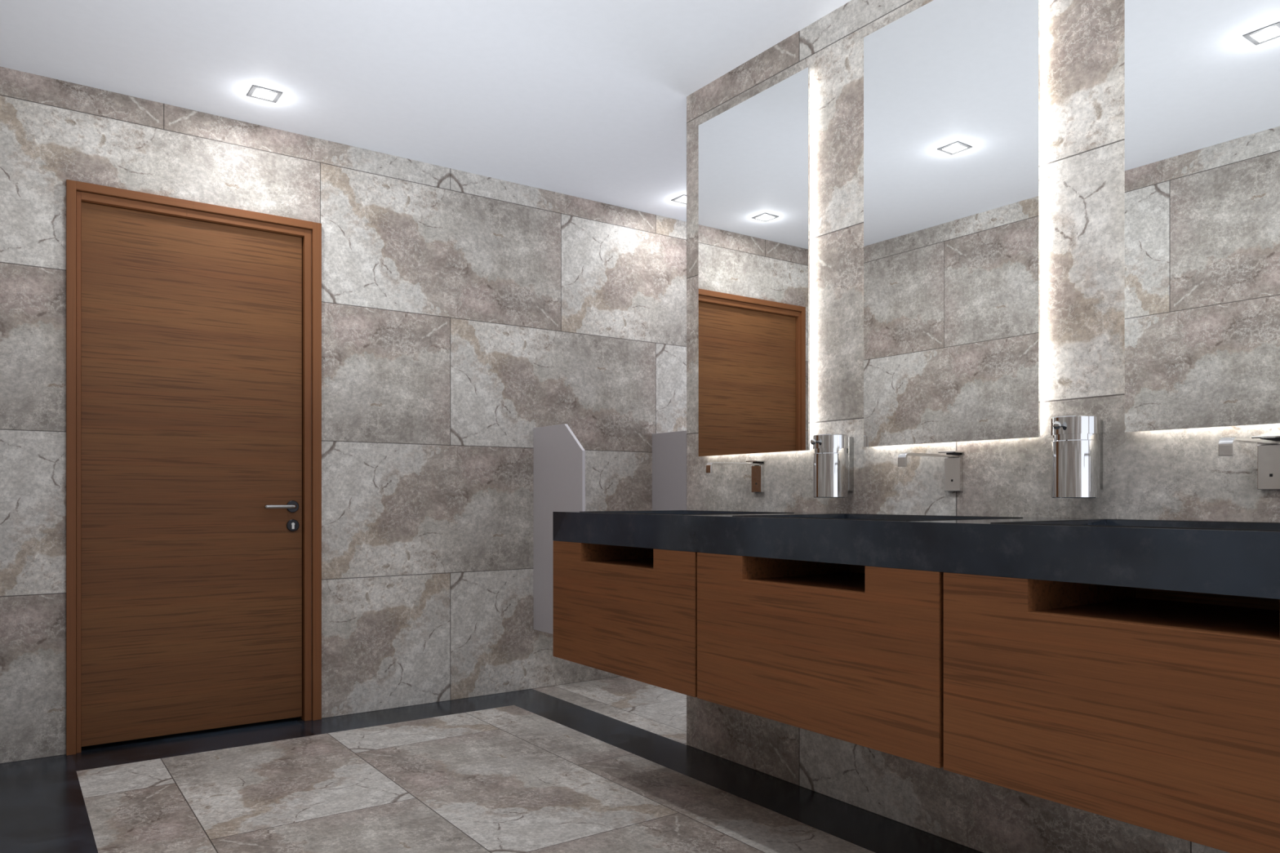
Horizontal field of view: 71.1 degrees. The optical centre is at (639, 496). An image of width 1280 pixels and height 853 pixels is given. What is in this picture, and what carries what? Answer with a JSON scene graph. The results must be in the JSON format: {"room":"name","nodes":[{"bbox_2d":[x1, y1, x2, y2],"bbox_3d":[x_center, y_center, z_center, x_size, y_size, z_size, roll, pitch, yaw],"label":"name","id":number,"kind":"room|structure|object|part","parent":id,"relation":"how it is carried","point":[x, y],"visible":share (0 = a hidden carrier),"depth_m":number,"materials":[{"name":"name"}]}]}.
{"room":"public restroom","nodes":[
{"label":"public restroom","id":0,"kind":"room"},
{"bbox_2d":[0,66,686,764],"bbox_3d":[-0.693,-0.291,4.353,4.083,2.502,0.001,0,0,-35],"label":"wall","id":1,"kind":"structure","parent":0,"point":[464,314],"depth_m":4.07,"materials":[{"name":"stone"}]},
{"bbox_2d":[66,179,321,755],"bbox_3d":[-1.778,-0.165,3.620,1.100,2.350,0.140,0,0,-35],"label":"door","id":2,"kind":"structure","parent":1,"relation":"in","point":[193,329],"depth_m":3.59,"materials":[{"name":"brown wood"}]},
{"bbox_3d":[-2.120,-0.106,3.339,0.031,2.133,0.039,0,0,-35],"label":"casing","id":3,"kind":"part","parent":2,"relation":"part of","materials":[{"name":"brown wood"}]},
{"bbox_3d":[-1.508,0.044,3.757,0.130,0.017,0.052,0,0,-35],"label":"lever handle","id":4,"kind":"part","parent":2,"relation":"part of","materials":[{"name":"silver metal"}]},
{"bbox_3d":[-1.394,-0.106,3.855,0.036,2.133,0.039,0,0,-35],"label":"casing","id":5,"kind":"part","parent":2,"relation":"part of","materials":[{"name":"brown wood"}]},
{"bbox_2d":[652,430,686,510],"bbox_3d":[0.210,0.162,4.712,0.026,1.005,0.463,0,0,-35],"label":"partition","id":6,"kind":"object","parent":1,"relation":"attached to","point":[668,449],"depth_m":4.77,"materials":[{"name":"grey paint"}]},
{"bbox_2d":[0,0,851,222],"bbox_3d":[1.031,-1.592,1.929,4.283,0.100,6.549,0,0,-35],"label":"ceiling","id":7,"kind":"structure","parent":0,"point":[583,99],"depth_m":3.19,"materials":[{"name":"paint"}]},
{"bbox_2d":[246,84,282,102],"bbox_3d":[-1.438,-1.540,3.432,0.106,0.003,0.106,0,0,-35],"label":"recessed light","id":8,"kind":"object","parent":7,"relation":"in","point":[255,91],"visible":1,"depth_m":3.43,"materials":[{"name":"grey"}]},
{"bbox_2d":[252,88,277,100],"bbox_3d":[-1.438,-1.540,3.432,0.076,0.002,0.076,0,0,-35],"label":"diffuser","id":9,"kind":"object","parent":8,"relation":"attached to","point":[265,94],"depth_m":3.43,"materials":[{"name":"white plastic"}]},
{"bbox_2d":[671,194,686,204],"bbox_3d":[0.235,-1.540,4.653,0.106,0.003,0.106,0,0,-35],"label":"recessed light","id":10,"kind":"object","parent":7,"relation":"in","point":[682,199],"visible":0.57,"depth_m":4.65,"materials":[{"name":"grey"}]},
{"bbox_2d":[675,196,686,203],"bbox_3d":[0.235,-1.540,4.653,0.076,0.002,0.076,0,0,-35],"label":"diffuser","id":11,"kind":"object","parent":10,"relation":"attached to","point":[679,199],"depth_m":4.65,"materials":[{"name":"white plastic"}]},
{"bbox_2d":[0,676,982,852],"bbox_3d":[1.054,0.960,1.897,4.083,0.001,6.269,0,0,-35],"label":"floor","id":12,"kind":"structure","parent":0,"point":[606,765],"depth_m":2.92,"materials":[{"name":"tile"}]},
{"bbox_2d":[533,0,1279,852],"bbox_3d":[1.999,-0.291,2.495,1.850,2.502,6.149,0,0,-35],"label":"wall","id":13,"kind":"structure","parent":0,"point":[1172,474],"depth_m":2.49,"materials":[{"name":"stone"}]},
{"bbox_2d":[553,540,697,697],"bbox_3d":[0.165,0.356,2.966,0.591,0.401,0.782,0,0,-35],"label":"vanity cabinet","id":14,"kind":"object","parent":13,"relation":"attached to","point":[629,612],"visible":0.57,"depth_m":2.75,"materials":[{"name":"brown wood"}]},
{"bbox_2d":[552,510,1279,599],"bbox_3d":[0.625,0.103,2.320,0.591,0.102,2.368,0,0,-35],"label":"countertop","id":15,"kind":"structure","parent":14,"relation":"on","point":[1224,557],"depth_m":1.80,"materials":[{"name":"stone"}]},
{"bbox_2d":[586,510,794,515],"bbox_3d":[0.141,0.099,2.949,0.448,0.093,0.570,0,0,-35],"label":"basin","id":16,"kind":"object","parent":15,"relation":"in","point":[664,512],"depth_m":3.15,"materials":[{"name":"black stone"}]},
{"bbox_2d":[735,513,1022,520],"bbox_3d":[0.596,0.099,2.310,0.448,0.093,0.570,0,0,-35],"label":"basin","id":17,"kind":"object","parent":15,"relation":"in","point":[839,516],"depth_m":2.47,"materials":[{"name":"black stone"}]},
{"bbox_2d":[990,519,1279,531],"bbox_3d":[1.045,0.099,1.680,0.448,0.093,0.570,0,0,-35],"label":"basin","id":18,"kind":"object","parent":15,"relation":"in","point":[1233,526],"depth_m":1.87,"materials":[{"name":"black stone"}]},
{"bbox_2d":[706,460,764,492],"bbox_3d":[0.322,-0.069,3.056,0.232,0.110,0.054,0,0,-35],"label":"faucet","id":19,"kind":"object","parent":13,"relation":"attached to","point":[757,469],"visible":1,"depth_m":3.10,"materials":[{"name":"silver metal"}]},
{"bbox_3d":[0.322,-0.096,3.056,0.232,0.036,0.025,0,0,-35],"label":"spout","id":20,"kind":"part","parent":19,"relation":"part of","materials":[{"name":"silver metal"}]},
{"bbox_3d":[0.401,-0.121,3.111,0.040,0.004,0.054,0,0,-35],"label":"lever","id":21,"kind":"part","parent":19,"relation":"part of","materials":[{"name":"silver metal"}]},
{"bbox_3d":[0.410,-0.060,3.118,0.016,0.093,0.050,0,0,-35],"label":"wall plate","id":22,"kind":"part","parent":19,"relation":"part of","materials":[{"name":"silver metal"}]},
{"bbox_2d":[698,66,809,456],"bbox_3d":[0.392,-0.769,3.136,0.024,1.241,0.562,0,0,-35],"label":"wall mirror","id":23,"kind":"object","parent":13,"relation":"attached to","point":[754,154],"visible":1,"depth_m":3.11,"materials":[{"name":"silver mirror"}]},
{"bbox_2d":[697,552,943,768],"bbox_3d":[0.625,0.356,2.320,0.591,0.401,0.782,0,0,-35],"label":"vanity cabinet","id":24,"kind":"object","parent":13,"relation":"attached to","point":[854,654],"visible":0.6,"depth_m":2.09,"materials":[{"name":"brown wood"}]},
{"bbox_2d":[810,434,853,497],"bbox_3d":[0.585,-0.092,2.758,0.150,0.192,0.106,0,0,-35],"label":"soap dispenser","id":25,"kind":"object","parent":13,"relation":"attached to","point":[833,455],"visible":1,"depth_m":2.72,"materials":[{"name":"silver metal"}]},
{"bbox_2d":[897,450,964,491],"bbox_3d":[0.779,-0.069,2.414,0.232,0.110,0.054,0,0,-35],"label":"faucet","id":26,"kind":"object","parent":13,"relation":"attached to","point":[953,464],"visible":1,"depth_m":2.46,"materials":[{"name":"silver metal"}]},
{"bbox_3d":[0.779,-0.096,2.414,0.232,0.036,0.025,0,0,-35],"label":"spout","id":27,"kind":"part","parent":26,"relation":"part of","materials":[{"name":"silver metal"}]},
{"bbox_3d":[0.857,-0.121,2.469,0.040,0.004,0.054,0,0,-35],"label":"lever","id":28,"kind":"part","parent":26,"relation":"part of","materials":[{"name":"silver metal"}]},
{"bbox_3d":[0.867,-0.060,2.476,0.016,0.093,0.050,0,0,-35],"label":"wall plate","id":29,"kind":"part","parent":26,"relation":"part of","materials":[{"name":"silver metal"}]},
{"bbox_2d":[863,0,1039,447],"bbox_3d":[0.851,-0.769,2.491,0.024,1.241,0.562,0,0,-35],"label":"wall mirror","id":30,"kind":"object","parent":13,"relation":"attached to","point":[952,87],"visible":1,"depth_m":2.46,"materials":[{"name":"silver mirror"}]},
{"bbox_2d":[1050,415,1102,497],"bbox_3d":[1.032,-0.092,2.128,0.150,0.192,0.106,0,0,-35],"label":"soap dispenser","id":31,"kind":"object","parent":13,"relation":"attached to","point":[1077,442],"visible":1,"depth_m":2.09,"materials":[{"name":"silver metal"}]},
{"bbox_2d":[943,572,1279,852],"bbox_3d":[1.084,0.356,1.674,0.591,0.401,0.782,0,0,-35],"label":"vanity cabinet","id":32,"kind":"object","parent":13,"relation":"attached to","point":[1157,710],"visible":0.83,"depth_m":1.56,"materials":[{"name":"brown wood"}]},
{"bbox_2d":[1124,0,1279,432],"bbox_3d":[1.299,-0.769,1.861,0.024,1.241,0.562,0,0,-35],"label":"wall mirror","id":33,"kind":"object","parent":13,"relation":"attached to","point":[1202,77],"visible":1,"depth_m":1.95,"materials":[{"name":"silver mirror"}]},
{"bbox_2d":[1218,435,1279,489],"bbox_3d":[1.221,-0.069,1.792,0.232,0.110,0.054,0,0,-35],"label":"faucet","id":34,"kind":"object","parent":13,"relation":"attached to","point":[1268,453],"visible":1,"depth_m":1.85,"materials":[{"name":"silver metal"}]},
{"bbox_3d":[1.221,-0.096,1.792,0.232,0.036,0.025,0,0,-35],"label":"spout","id":35,"kind":"part","parent":34,"relation":"part of","materials":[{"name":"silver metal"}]},
{"bbox_3d":[1.300,-0.121,1.847,0.040,0.004,0.054,0,0,-35],"label":"lever","id":36,"kind":"part","parent":34,"relation":"part of","materials":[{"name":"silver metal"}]},
{"bbox_3d":[1.309,-0.060,1.855,0.016,0.093,0.050,0,0,-35],"label":"wall plate","id":37,"kind":"part","parent":34,"relation":"part of","materials":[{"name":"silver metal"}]}
]}

